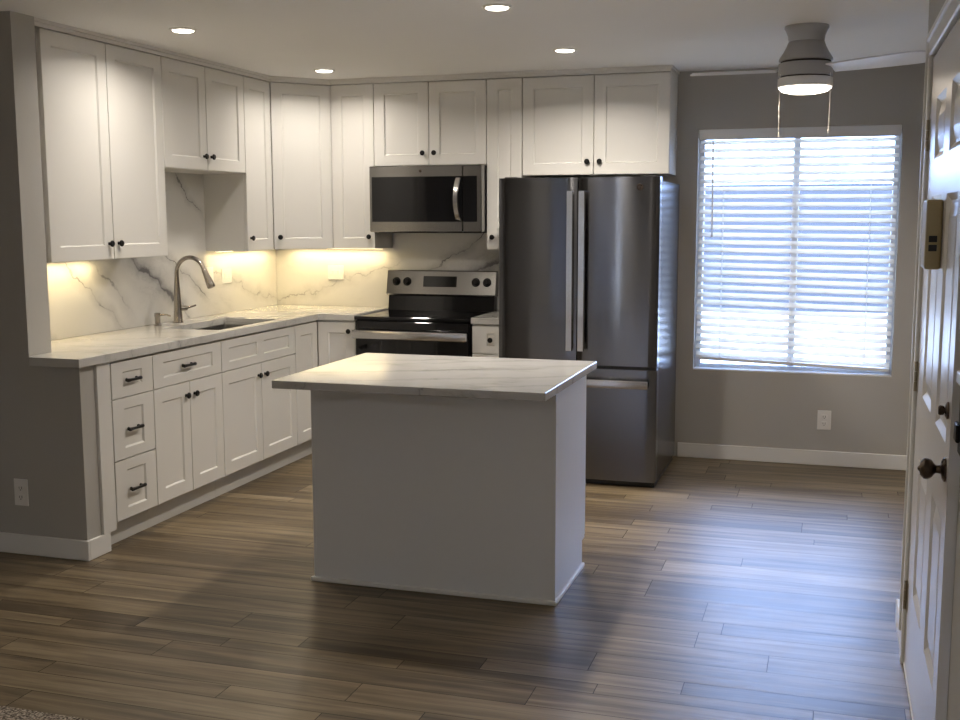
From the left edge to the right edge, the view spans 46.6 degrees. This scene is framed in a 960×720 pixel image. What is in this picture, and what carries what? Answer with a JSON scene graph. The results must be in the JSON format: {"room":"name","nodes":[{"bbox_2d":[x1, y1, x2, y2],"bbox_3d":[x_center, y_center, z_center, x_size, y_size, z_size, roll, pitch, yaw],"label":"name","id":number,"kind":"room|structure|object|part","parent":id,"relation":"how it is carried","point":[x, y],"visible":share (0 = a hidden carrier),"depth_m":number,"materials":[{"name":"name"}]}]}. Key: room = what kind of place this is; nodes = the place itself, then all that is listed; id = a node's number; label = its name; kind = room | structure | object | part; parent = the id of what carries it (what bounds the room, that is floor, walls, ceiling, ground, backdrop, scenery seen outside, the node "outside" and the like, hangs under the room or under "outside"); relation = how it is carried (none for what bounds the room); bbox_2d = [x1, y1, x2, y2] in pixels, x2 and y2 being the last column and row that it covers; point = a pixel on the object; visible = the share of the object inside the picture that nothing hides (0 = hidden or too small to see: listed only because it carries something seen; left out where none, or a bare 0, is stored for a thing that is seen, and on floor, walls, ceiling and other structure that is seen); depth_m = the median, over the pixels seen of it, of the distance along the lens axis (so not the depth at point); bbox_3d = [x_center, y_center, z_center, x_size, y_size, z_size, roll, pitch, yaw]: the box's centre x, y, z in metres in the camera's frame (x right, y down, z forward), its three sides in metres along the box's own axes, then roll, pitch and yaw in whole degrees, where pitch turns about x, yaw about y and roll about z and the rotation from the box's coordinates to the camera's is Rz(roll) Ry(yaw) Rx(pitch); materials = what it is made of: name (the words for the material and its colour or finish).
{"room":"kitchen","nodes":[
{"label":"kitchen","id":0,"kind":"room"},
{"bbox_2d":[0,11,100,540],"bbox_3d":[-3.193,-0.361,5.433,3.004,2.439,0.154,2,8,17],"label":"wall partition","id":1,"kind":"structure","parent":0,"point":[48,432],"depth_m":5.04,"materials":[{"name":"beige paint"}]},
{"bbox_2d":[14,478,28,505],"bbox_3d":[-2.113,0.609,5.130,0.076,0.125,0.008,2,8,17],"label":"wall outlet","id":2,"kind":"object","parent":1,"relation":"attached to","point":[20,485],"visible":1,"depth_m":5.13,"materials":[{"name":"white plastic"}]},
{"bbox_2d":[17,485,23,490],"bbox_3d":[-2.114,0.588,5.124,0.034,0.028,0.003,2,8,17],"label":"receptacle","id":3,"kind":"object","parent":2,"relation":"attached to","point":[19,487],"depth_m":5.12,"materials":[{"name":"white plastic"}]},
{"bbox_2d":[18,494,23,499],"bbox_3d":[-2.114,0.631,5.130,0.034,0.028,0.003,2,8,17],"label":"receptacle","id":4,"kind":"object","parent":2,"relation":"attached to","point":[20,496],"depth_m":5.13,"materials":[{"name":"white plastic"}]},
{"bbox_2d":[0,532,110,560],"bbox_3d":[-3.186,0.802,5.574,3.018,0.093,0.168,2,8,17],"label":"baseboard","id":5,"kind":"structure","parent":1,"relation":"attached to","point":[74,549],"depth_m":5.12,"materials":[{"name":"white paint"}]},
{"bbox_2d":[51,173,270,340],"bbox_3d":[-1.965,-0.457,6.542,0.120,2.539,2.993,2,8,17],"label":"wall","id":6,"kind":"structure","parent":0,"point":[189,173],"depth_m":6.46,"materials":[{"name":"beige paint"}]},
{"bbox_2d":[35,27,167,262],"bbox_3d":[-1.997,-1.040,5.587,0.343,1.065,1.017,2,8,17],"label":"upper cabinet","id":7,"kind":"object","parent":6,"relation":"attached to","point":[101,114],"visible":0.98,"depth_m":5.50,"materials":[{"name":"white paint"}]},
{"bbox_3d":[-1.931,-1.008,5.344,0.019,1.060,0.478,2,8,17],"label":"door","id":8,"kind":"part","parent":7,"relation":"part of","materials":[{"name":"white paint"}]},
{"bbox_3d":[-1.848,-0.583,5.587,0.026,0.032,0.033,2,8,17],"label":"knob","id":9,"kind":"part","parent":7,"relation":"part of","materials":[{"name":"black metal"}]},
{"bbox_3d":[-1.787,-1.067,5.800,0.019,1.060,0.476,2,8,17],"label":"door","id":10,"kind":"part","parent":7,"relation":"part of","materials":[{"name":"white paint"}]},
{"bbox_2d":[34,17,679,85],"bbox_3d":[-0.536,-1.654,6.010,2.836,0.034,2.849,2,8,17],"label":"crown molding","id":11,"kind":"structure","parent":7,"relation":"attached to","point":[39,23],"depth_m":6.77,"materials":[{"name":"white paint"}]},
{"bbox_2d":[47,172,276,339],"bbox_3d":[-1.880,-0.661,6.554,0.020,0.883,2.827,2,8,17],"label":"backsplash","id":12,"kind":"structure","parent":6,"relation":"attached to","point":[94,296],"depth_m":6.62,"materials":[{"name":"stone"}]},
{"bbox_2d":[207,267,213,281],"bbox_3d":[-1.709,-0.530,7.066,0.010,0.120,0.075,2,8,17],"label":"wall switch","id":13,"kind":"object","parent":12,"relation":"attached to","point":[209,269],"visible":0.41,"depth_m":7.07,"materials":[{"name":"white plastic"}]},
{"bbox_2d":[221,268,231,283],"bbox_3d":[-1.649,-0.548,7.259,0.008,0.096,0.122,2,8,17],"label":"wall outlet","id":14,"kind":"object","parent":12,"relation":"attached to","point":[226,273],"visible":1,"depth_m":7.26,"materials":[{"name":"white plastic"}]},
{"bbox_2d":[160,57,245,173],"bbox_3d":[-1.714,-1.392,6.453,0.343,0.589,0.877,2,8,17],"label":"upper cabinet","id":15,"kind":"object","parent":6,"relation":"attached to","point":[203,107],"visible":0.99,"depth_m":6.38,"materials":[{"name":"white paint"}]},
{"bbox_3d":[-1.649,-1.360,6.205,0.019,0.584,0.434,2,8,17],"label":"door","id":16,"kind":"part","parent":15,"relation":"part of","materials":[{"name":"white paint"}]},
{"bbox_3d":[-1.518,-1.414,6.620,0.019,0.584,0.434,2,8,17],"label":"door","id":17,"kind":"part","parent":15,"relation":"part of","materials":[{"name":"white paint"}]},
{"bbox_2d":[203,76,273,250],"bbox_3d":[-1.530,-1.230,7.059,0.343,1.065,0.338,2,8,17],"label":"upper cabinet","id":18,"kind":"object","parent":6,"relation":"attached to","point":[238,208],"visible":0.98,"depth_m":6.96,"materials":[{"name":"white paint"}]},
{"bbox_3d":[-1.400,-1.226,7.018,0.019,1.060,0.334,2,8,17],"label":"door","id":19,"kind":"part","parent":18,"relation":"part of","materials":[{"name":"white paint"}]},
{"bbox_2d":[0,454,911,719],"bbox_3d":[-1.060,0.888,5.709,7.000,0.120,4.415,2,8,17],"label":"floor","id":20,"kind":"structure","parent":0,"point":[720,589],"depth_m":4.29,"materials":[{"name":"brown wood"}]},
{"bbox_2d":[0,706,89,719],"bbox_3d":[-2.686,1.392,1.412,6.489,0.026,4.811,2,8,17],"label":"carpet","id":21,"kind":"object","parent":20,"relation":"on","point":[6,713],"visible":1,"depth_m":3.48,"materials":[{"name":"beige carpet"}]},
{"bbox_2d":[93,354,157,544],"bbox_3d":[-1.943,0.422,5.394,0.625,0.887,0.434,2,8,17],"label":"base cabinet","id":22,"kind":"object","parent":20,"relation":"on","point":[124,401],"visible":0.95,"depth_m":5.29,"materials":[{"name":"white paint"}]},
{"bbox_3d":[-1.665,0.081,5.315,0.019,0.171,0.330,2,8,17],"label":"drawer","id":23,"kind":"part","parent":22,"relation":"part of","materials":[{"name":"white paint"}]},
{"bbox_3d":[-1.665,0.314,5.345,0.019,0.288,0.330,2,8,17],"label":"drawer","id":24,"kind":"part","parent":22,"relation":"part of","materials":[{"name":"white paint"}]},
{"bbox_3d":[-1.647,0.090,5.298,0.028,0.018,0.112,2,8,17],"label":"handle","id":25,"kind":"part","parent":22,"relation":"part of","materials":[{"name":"black metal"}]},
{"bbox_3d":[-1.664,0.603,5.383,0.019,0.284,0.330,2,8,17],"label":"drawer","id":26,"kind":"part","parent":22,"relation":"part of","materials":[{"name":"white paint"}]},
{"bbox_3d":[-1.646,0.322,5.328,0.028,0.018,0.112,2,8,17],"label":"handle","id":27,"kind":"part","parent":22,"relation":"part of","materials":[{"name":"black metal"}]},
{"bbox_3d":[-1.646,0.611,5.365,0.028,0.018,0.112,2,8,17],"label":"handle","id":28,"kind":"part","parent":22,"relation":"part of","materials":[{"name":"black metal"}]},
{"bbox_2d":[147,340,224,527],"bbox_3d":[-1.780,0.356,5.907,0.625,0.887,0.646,2,8,17],"label":"base cabinet","id":29,"kind":"object","parent":20,"relation":"on","point":[187,381],"visible":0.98,"depth_m":5.79,"materials":[{"name":"white paint"}]},
{"bbox_3d":[-1.566,0.417,5.675,0.019,0.577,0.319,2,8,17],"label":"door","id":30,"kind":"part","parent":29,"relation":"part of","materials":[{"name":"white paint"}]},
{"bbox_3d":[-1.518,0.021,5.780,0.019,0.171,0.643,2,8,17],"label":"drawer","id":31,"kind":"part","parent":29,"relation":"part of","materials":[{"name":"white paint"}]},
{"bbox_3d":[-1.502,0.024,5.754,0.028,0.018,0.112,2,8,17],"label":"handle","id":32,"kind":"part","parent":29,"relation":"part of","materials":[{"name":"black metal"}]},
{"bbox_3d":[-1.484,0.174,5.831,0.026,0.032,0.033,2,8,17],"label":"knob","id":33,"kind":"part","parent":29,"relation":"part of","materials":[{"name":"black metal"}]},
{"bbox_3d":[-1.469,0.377,5.982,0.019,0.577,0.319,2,8,17],"label":"door","id":34,"kind":"part","parent":29,"relation":"part of","materials":[{"name":"white paint"}]},
{"bbox_2d":[215,324,296,496],"bbox_3d":[-1.552,0.262,6.631,0.623,0.887,0.881,2,8,17],"label":"base cabinet","id":35,"kind":"object","parent":20,"relation":"on","point":[260,419],"visible":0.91,"depth_m":6.49,"materials":[{"name":"white paint"}]},
{"bbox_3d":[-1.354,0.330,6.344,0.019,0.577,0.436,2,8,17],"label":"door","id":36,"kind":"part","parent":35,"relation":"part of","materials":[{"name":"white paint"}]},
{"bbox_3d":[-1.221,0.276,6.761,0.019,0.577,0.436,2,8,17],"label":"door","id":37,"kind":"part","parent":35,"relation":"part of","materials":[{"name":"white paint"}]},
{"bbox_2d":[289,320,355,463],"bbox_3d":[-1.167,0.156,7.444,0.865,0.887,0.912,2,8,17],"label":"base cabinet","id":38,"kind":"object","parent":20,"relation":"on","point":[318,343],"visible":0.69,"depth_m":7.16,"materials":[{"name":"white paint"}]},
{"bbox_2d":[28,305,387,367],"bbox_3d":[-1.484,-0.175,6.386,0.866,0.040,3.024,2,8,17],"label":"countertop","id":39,"kind":"structure","parent":38,"relation":"on","point":[105,347],"depth_m":5.98,"materials":[{"name":"stone"}]},
{"bbox_2d":[154,313,170,325],"bbox_3d":[-1.832,-0.235,6.414,0.098,0.073,0.043,2,8,17],"label":"soap dispenser","id":40,"kind":"object","parent":39,"relation":"on","point":[157,316],"visible":1,"depth_m":6.41,"materials":[{"name":"silver metal"}]},
{"bbox_2d":[173,255,214,322],"bbox_3d":[-1.672,-0.419,6.575,0.282,0.397,0.127,2,8,17],"label":"faucet","id":41,"kind":"object","parent":39,"relation":"on","point":[178,307],"visible":1,"depth_m":6.56,"materials":[{"name":"silver metal"}]},
{"bbox_3d":[-1.729,-0.311,6.619,0.106,0.033,0.040,-6,10,-40],"label":"lever","id":42,"kind":"part","parent":41,"relation":"part of","materials":[{"name":"silver metal"}]},
{"bbox_3d":[-1.702,-0.545,6.533,0.206,0.137,0.025,2,8,17],"label":"spout","id":43,"kind":"part","parent":41,"relation":"part of","materials":[{"name":"silver metal"}]},
{"bbox_2d":[197,324,243,329],"bbox_3d":[-1.514,-0.083,6.546,0.380,0.180,0.700,2,8,17],"label":"sink","id":44,"kind":"object","parent":39,"relation":"in","point":[223,326],"visible":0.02,"depth_m":6.88,"materials":[{"name":"metal"}]},
{"bbox_3d":[-1.108,0.142,7.107,0.019,0.753,0.309,2,8,17],"label":"door","id":45,"kind":"part","parent":38,"relation":"part of","materials":[{"name":"white paint"}]},
{"bbox_3d":[-0.921,0.127,7.223,0.261,0.753,0.019,2,8,17],"label":"door","id":46,"kind":"part","parent":38,"relation":"part of","materials":[{"name":"white paint"}]},
{"bbox_2d":[351,270,497,356],"bbox_3d":[-0.347,0.023,7.285,0.779,1.187,0.686,2,8,17],"label":"range","id":47,"kind":"object","parent":20,"relation":"on","point":[429,312],"visible":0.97,"depth_m":7.21,"materials":[{"name":"silver metal"}]},
{"bbox_3d":[-0.572,-0.534,7.565,0.058,0.057,0.043,2,8,17],"label":"knob","id":48,"kind":"part","parent":47,"relation":"part of","materials":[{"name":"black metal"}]},
{"bbox_3d":[-0.498,-0.531,7.542,0.058,0.057,0.043,2,8,17],"label":"knob","id":49,"kind":"part","parent":47,"relation":"part of","materials":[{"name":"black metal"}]},
{"bbox_3d":[-0.441,-0.153,6.964,0.768,0.054,0.066,2,8,17],"label":"handle","id":50,"kind":"part","parent":47,"relation":"part of","materials":[{"name":"metal"}]},
{"bbox_3d":[-0.424,0.085,7.046,0.764,0.658,0.043,2,8,17],"label":"door","id":51,"kind":"part","parent":47,"relation":"part of","materials":[{"name":"black glass"}]},
{"bbox_2d":[354,309,489,322],"bbox_3d":[-0.346,-0.289,7.251,0.779,0.022,0.570,2,8,17],"label":"cooktop","id":52,"kind":"object","parent":47,"relation":"in","point":[388,315],"depth_m":7.10,"materials":[{"name":"black glass"}]},
{"bbox_3d":[-0.259,-0.519,7.504,0.772,0.168,0.074,2,8,17],"label":"control panel","id":53,"kind":"part","parent":47,"relation":"part of","materials":[{"name":"metal"}]},
{"bbox_3d":[-0.032,-0.514,7.396,0.058,0.057,0.043,2,8,17],"label":"knob","id":54,"kind":"part","parent":47,"relation":"part of","materials":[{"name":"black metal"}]},
{"bbox_3d":[0.042,-0.511,7.373,0.058,0.057,0.043,2,8,17],"label":"knob","id":55,"kind":"part","parent":47,"relation":"part of","materials":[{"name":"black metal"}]},
{"bbox_2d":[311,375,586,605],"bbox_3d":[-0.116,0.494,4.860,1.080,0.872,0.639,2,8,17],"label":"kitchen island","id":56,"kind":"object","parent":20,"relation":"on","point":[455,496],"visible":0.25,"depth_m":4.57,"materials":[{"name":"white paint"}]},
{"bbox_3d":[-0.618,0.478,4.998,0.012,0.872,0.577,2,8,17],"label":"panel","id":57,"kind":"part","parent":56,"relation":"part of","materials":[{"name":"white wood"}]},
{"bbox_2d":[272,353,596,401],"bbox_3d":[-0.152,0.059,4.696,1.119,0.033,0.939,2,8,17],"label":"countertop","id":58,"kind":"structure","parent":56,"relation":"on","point":[541,380],"depth_m":4.50,"materials":[{"name":"stone"}]},
{"bbox_3d":[-0.130,0.923,4.867,1.080,0.019,0.540,2,8,17],"label":"shoe moulding","id":59,"kind":"part","parent":56,"relation":"part of","materials":[{"name":"white paint"}]},
{"bbox_3d":[0.296,0.541,4.412,0.009,0.853,0.010,2,8,17],"label":"corner trim","id":60,"kind":"part","parent":56,"relation":"part of","materials":[{"name":"white wood"}]},
{"bbox_3d":[0.376,0.515,4.688,0.012,0.872,0.577,2,8,17],"label":"panel","id":61,"kind":"part","parent":56,"relation":"part of","materials":[{"name":"white wood"}]},
{"bbox_3d":[0.221,0.411,5.043,0.522,0.731,0.019,2,8,17],"label":"door","id":62,"kind":"part","parent":56,"relation":"part of","materials":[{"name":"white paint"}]},
{"bbox_2d":[472,324,498,357],"bbox_3d":[0.153,0.187,7.183,0.245,0.887,0.623,2,8,17],"label":"base cabinet","id":63,"kind":"object","parent":20,"relation":"on","point":[485,338],"visible":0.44,"depth_m":6.88,"materials":[{"name":"white paint"}]},
{"bbox_2d":[471,310,498,324],"bbox_3d":[0.154,-0.274,7.127,0.250,0.040,0.614,2,8,17],"label":"countertop","id":64,"kind":"structure","parent":63,"relation":"on","point":[492,318],"depth_m":6.86,"materials":[{"name":"stone"}]},
{"bbox_3d":[0.070,0.252,6.925,0.241,0.577,0.019,2,8,17],"label":"door","id":65,"kind":"part","parent":63,"relation":"part of","materials":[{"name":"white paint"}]},
{"bbox_2d":[499,175,679,487],"bbox_3d":[0.670,-0.206,6.756,0.929,1.770,0.908,2,8,17],"label":"refrigerator","id":66,"kind":"object","parent":20,"relation":"on","point":[588,266],"visible":0.88,"depth_m":6.35,"materials":[{"name":"grey metal"}]},
{"bbox_3d":[0.341,-0.514,6.446,0.463,1.063,0.084,2,8,17],"label":"door","id":67,"kind":"part","parent":66,"relation":"part of","materials":[{"name":"metal"}]},
{"bbox_3d":[0.512,-0.503,6.324,0.042,0.901,0.068,2,8,17],"label":"handle","id":68,"kind":"part","parent":66,"relation":"part of","materials":[{"name":"metal"}]},
{"bbox_3d":[0.577,-0.500,6.303,0.042,0.901,0.068,2,8,17],"label":"handle","id":69,"kind":"part","parent":66,"relation":"part of","materials":[{"name":"metal"}]},
{"bbox_3d":[0.786,-0.497,6.307,0.460,1.063,0.084,2,8,17],"label":"door","id":70,"kind":"part","parent":66,"relation":"part of","materials":[{"name":"metal"}]},
{"bbox_3d":[0.565,0.361,6.489,0.929,0.646,0.084,2,8,17],"label":"drawer","id":71,"kind":"part","parent":66,"relation":"part of","materials":[{"name":"metal"}]},
{"bbox_2d":[903,662,912,719],"bbox_3d":[1.360,1.121,3.338,0.112,0.012,1.094,2,8,17],"label":"threshold","id":72,"kind":"object","parent":20,"relation":"on","point":[903,662],"visible":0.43,"depth_m":3.64,"materials":[{"name":"white paint"}]},
{"bbox_2d":[0,0,928,78],"bbox_3d":[-1.787,-1.370,3.107,7.200,0.150,9.440,2,8,17],"label":"ceiling","id":73,"kind":"structure","parent":0,"point":[283,38],"depth_m":5.35,"materials":[{"name":"paint"}]},
{"bbox_2d":[169,27,196,32],"bbox_3d":[-1.421,-1.575,5.331,0.132,0.012,0.132,2,8,17],"label":"recessed light","id":74,"kind":"object","parent":73,"relation":"in","point":[174,29],"visible":1,"depth_m":5.30,"materials":[{"name":"white plastic"}]},
{"bbox_2d":[314,69,334,72],"bbox_3d":[-0.954,-1.768,6.815,0.132,0.012,0.132,2,8,17],"label":"recessed light","id":75,"kind":"object","parent":73,"relation":"in","point":[316,70],"visible":1,"depth_m":6.79,"materials":[{"name":"white plastic"}]},
{"bbox_2d":[482,4,511,10],"bbox_3d":[0.073,-1.506,4.766,0.132,0.012,0.132,2,8,17],"label":"recessed light","id":76,"kind":"object","parent":73,"relation":"in","point":[493,7],"visible":1,"depth_m":4.74,"materials":[{"name":"white plastic"}]},
{"bbox_2d":[553,48,576,52],"bbox_3d":[0.458,-1.666,6.000,0.132,0.012,0.132,2,8,17],"label":"recessed light","id":77,"kind":"object","parent":73,"relation":"in","point":[561,50],"visible":1,"depth_m":5.96,"materials":[{"name":"white plastic"}]},
{"bbox_2d":[690,22,925,136],"bbox_3d":[1.550,-1.324,5.311,1.192,0.519,0.256,5,9,35],"label":"ceiling fan","id":78,"kind":"object","parent":73,"relation":"hanging from","point":[805,67],"visible":0.98,"depth_m":5.20,"materials":[{"name":"white metal"}]},
{"bbox_3d":[1.259,-1.419,5.510,0.478,0.046,0.183,5,9,37],"label":"blade","id":79,"kind":"part","parent":78,"relation":"part of","materials":[{"name":"white wood"}]},
{"bbox_3d":[1.424,-1.209,5.299,0.009,0.294,0.009,-3,8,-23],"label":"pull chain","id":80,"kind":"part","parent":78,"relation":"part of","materials":[{"name":"white plastic"}]},
{"bbox_3d":[1.641,-1.207,5.231,0.009,0.281,0.009,-5,9,-32],"label":"pull chain","id":81,"kind":"part","parent":78,"relation":"part of","materials":[{"name":"white plastic"}]},
{"bbox_3d":[1.840,-1.366,5.094,0.478,0.046,0.183,5,9,37],"label":"blade","id":82,"kind":"part","parent":78,"relation":"part of","materials":[{"name":"white wood"}]},
{"bbox_2d":[277,63,924,455],"bbox_3d":[0.694,-0.566,7.340,4.710,2.539,0.140,2,8,17],"label":"wall","id":83,"kind":"structure","parent":0,"point":[869,414],"depth_m":6.88,"materials":[{"name":"beige paint"}]},
{"bbox_2d":[269,82,334,249],"bbox_3d":[-1.264,-1.284,7.470,0.602,1.065,0.610,2,8,17],"label":"upper cabinet","id":84,"kind":"object","parent":83,"relation":"attached to","point":[300,114],"visible":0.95,"depth_m":7.28,"materials":[{"name":"white paint"}]},
{"bbox_2d":[331,84,392,248],"bbox_3d":[-0.791,-1.284,7.462,0.301,1.065,0.343,2,8,17],"label":"upper cabinet","id":85,"kind":"object","parent":83,"relation":"attached to","point":[352,106],"visible":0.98,"depth_m":7.33,"materials":[{"name":"white paint"}]},
{"bbox_2d":[276,233,498,309],"bbox_3d":[-0.547,-0.618,7.643,1.915,0.511,0.020,2,8,17],"label":"backsplash","id":86,"kind":"structure","parent":83,"relation":"attached to","point":[302,274],"depth_m":7.71,"materials":[{"name":"stone"}]},
{"bbox_2d":[328,265,343,279],"bbox_3d":[-1.007,-0.611,7.774,0.120,0.098,0.008,2,8,17],"label":"wall outlet","id":87,"kind":"object","parent":86,"relation":"attached to","point":[334,271],"visible":1,"depth_m":7.77,"materials":[{"name":"white plastic"}]},
{"bbox_2d":[331,270,339,274],"bbox_3d":[-1.008,-0.611,7.771,0.068,0.034,0.003,2,8,17],"label":"receptacle","id":88,"kind":"object","parent":87,"relation":"attached to","point":[333,272],"depth_m":7.77,"materials":[{"name":"white plastic"}]},
{"bbox_2d":[374,79,486,165],"bbox_3d":[-0.282,-1.531,7.268,0.766,0.529,0.343,2,8,17],"label":"upper cabinet","id":89,"kind":"object","parent":83,"relation":"attached to","point":[436,122],"visible":0.97,"depth_m":7.13,"materials":[{"name":"white paint"}]},
{"bbox_3d":[-0.507,-1.521,7.197,0.375,0.524,0.019,2,8,17],"label":"door","id":90,"kind":"part","parent":89,"relation":"part of","materials":[{"name":"white paint"}]},
{"bbox_2d":[369,165,486,232],"bbox_3d":[-0.301,-1.044,7.265,0.760,0.427,0.438,2,8,17],"label":"microwave","id":91,"kind":"object","parent":89,"relation":"attached to","point":[434,198],"visible":1,"depth_m":7.09,"materials":[{"name":"silver metal"}]},
{"bbox_3d":[-0.146,-1.014,7.013,0.046,0.266,0.047,2,8,17],"label":"handle","id":92,"kind":"part","parent":91,"relation":"part of","materials":[{"name":"metal"}]},
{"bbox_3d":[-0.040,-1.019,7.038,0.124,0.419,0.069,2,8,17],"label":"control panel","id":93,"kind":"part","parent":91,"relation":"part of","materials":[{"name":"metal"}]},
{"bbox_3d":[-0.141,-1.507,7.083,0.382,0.524,0.019,2,8,17],"label":"door","id":94,"kind":"part","parent":89,"relation":"part of","materials":[{"name":"white paint"}]},
{"bbox_2d":[487,78,534,249],"bbox_3d":[0.196,-1.247,7.154,0.233,1.065,0.343,2,8,17],"label":"upper cabinet","id":95,"kind":"object","parent":83,"relation":"attached to","point":[504,96],"visible":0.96,"depth_m":7.00,"materials":[{"name":"white paint"}]},
{"bbox_2d":[523,72,677,176],"bbox_3d":[0.745,-1.456,6.952,0.918,0.602,0.343,2,8,17],"label":"upper cabinet","id":96,"kind":"object","parent":83,"relation":"attached to","point":[608,124],"visible":1,"depth_m":6.82,"materials":[{"name":"white paint"}]},
{"bbox_3d":[0.483,-1.447,6.892,0.450,0.597,0.019,2,8,17],"label":"door","id":97,"kind":"part","parent":96,"relation":"part of","materials":[{"name":"white paint"}]},
{"bbox_3d":[0.921,-1.431,6.756,0.459,0.597,0.019,2,8,17],"label":"door","id":98,"kind":"part","parent":96,"relation":"part of","materials":[{"name":"white paint"}]},
{"bbox_2d":[677,442,906,470],"bbox_3d":[2.043,0.608,6.983,1.600,0.093,0.014,2,8,17],"label":"baseboard","id":99,"kind":"structure","parent":83,"relation":"attached to","point":[695,450],"depth_m":7.00,"materials":[{"name":"white paint"}]},
{"bbox_2d":[693,136,900,376],"bbox_3d":[1.952,-0.674,6.925,1.193,1.510,0.134,2,8,17],"label":"window","id":100,"kind":"structure","parent":83,"relation":"in","point":[771,368],"depth_m":6.97,"materials":[{"name":"white plastic"}]},
{"bbox_3d":[1.945,0.074,6.992,1.193,0.010,0.074,2,8,17],"label":"sill","id":101,"kind":"part","parent":100,"relation":"part of","materials":[{"name":"white plastic"}]},
{"bbox_2d":[696,125,901,371],"bbox_3d":[1.940,-0.682,6.885,1.185,1.482,0.084,2,8,17],"label":"window blind","id":102,"kind":"object","parent":100,"relation":"attached to","point":[866,133],"visible":1,"depth_m":6.88,"materials":[{"name":"white plastic"}]},
{"bbox_3d":[1.528,-0.691,7.030,0.002,1.400,0.055,2,8,17],"label":"ladder cord","id":103,"kind":"part","parent":102,"relation":"part of","materials":[{"name":"white fabric"}]},
{"bbox_3d":[1.946,0.021,6.989,1.169,0.022,0.052,4,8,17],"label":"rail","id":104,"kind":"part","parent":102,"relation":"part of","materials":[{"name":"white plastic"}]},
{"bbox_3d":[1.945,-0.676,6.900,0.002,1.400,0.055,2,8,17],"label":"ladder cord","id":105,"kind":"part","parent":102,"relation":"part of","materials":[{"name":"white fabric"}]},
{"bbox_3d":[1.932,-1.382,6.773,1.185,0.065,0.015,2,8,17],"label":"head rail","id":106,"kind":"part","parent":102,"relation":"part of","materials":[{"name":"white plastic"}]},
{"bbox_3d":[2.361,-0.660,6.770,0.002,1.400,0.055,2,8,17],"label":"ladder cord","id":107,"kind":"part","parent":102,"relation":"part of","materials":[{"name":"white fabric"}]},
{"bbox_2d":[817,410,830,429],"bbox_3d":[2.139,0.374,6.925,0.082,0.122,0.008,2,8,17],"label":"wall outlet","id":108,"kind":"object","parent":83,"relation":"attached to","point":[823,416],"visible":1,"depth_m":6.92,"materials":[{"name":"white plastic"}]},
{"bbox_2d":[928,0,959,719],"bbox_3d":[0.884,0.252,0.996,0.511,2.539,6.450,2,8,17],"label":"wall","id":109,"kind":"structure","parent":0,"point":[953,702],"depth_m":2.69,"materials":[{"name":"beige paint"}]},
{"bbox_2d":[895,599,899,649],"bbox_3d":[1.549,0.981,4.101,0.017,0.093,0.355,2,8,17],"label":"baseboard","id":110,"kind":"structure","parent":109,"relation":"attached to","point":[897,600],"depth_m":4.16,"materials":[{"name":"white paint"}]},
{"bbox_2d":[898,0,959,663],"bbox_3d":[1.314,0.062,3.255,0.028,2.133,1.169,2,8,17],"label":"door frame","id":111,"kind":"structure","parent":109,"relation":"attached to","point":[949,13],"depth_m":3.73,"materials":[{"name":"white paint"}]},
{"bbox_2d":[903,17,959,719],"bbox_3d":[1.298,0.101,3.232,0.108,2.040,1.094,2,8,17],"label":"door","id":112,"kind":"structure","parent":109,"relation":"in","point":[929,586],"depth_m":3.06,"materials":[{"name":"white paint"}]},
{"bbox_2d":[920,199,942,269],"bbox_3d":[1.282,-0.357,3.162,0.042,0.194,0.144,2,8,17],"label":"door chime","id":113,"kind":"object","parent":112,"relation":"attached to","point":[932,208],"visible":1,"depth_m":3.10,"materials":[{"name":"beige plastic"}]},
{"bbox_3d":[1.133,0.273,2.797,0.066,0.062,0.062,2,8,17],"label":"knob","id":114,"kind":"part","parent":112,"relation":"part of","materials":[{"name":"brown metal"}]},
{"bbox_2d":[953,370,959,455],"bbox_3d":[1.138,0.127,2.638,0.022,0.195,0.090,2,8,17],"label":"door latch","id":115,"kind":"structure","parent":109,"relation":"in","point":[956,436],"depth_m":2.63,"materials":[{"name":"black metal"}]},
{"bbox_3d":[1.140,0.148,2.630,0.012,0.155,0.070,2,8,17],"label":"plate","id":116,"kind":"part","parent":115,"relation":"part of","materials":[{"name":"black metal"}]},
{"label":"outside","id":117,"kind":"structure","parent":0,"visible":0},
{"bbox_2d":[701,312,886,364],"bbox_3d":[8.381,-1.547,25.916,36.000,0.200,39.860,2,8,17],"label":"ground","id":118,"kind":"structure","parent":117,"point":[709,313],"depth_m":15.81,"materials":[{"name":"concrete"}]},
{"bbox_2d":[702,183,892,312],"bbox_3d":[6.438,-1.968,19.639,36.000,2.250,0.200,2,8,17],"label":"fence","id":119,"kind":"object","parent":118,"relation":"on","point":[857,184],"visible":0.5,"depth_m":19.75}
]}

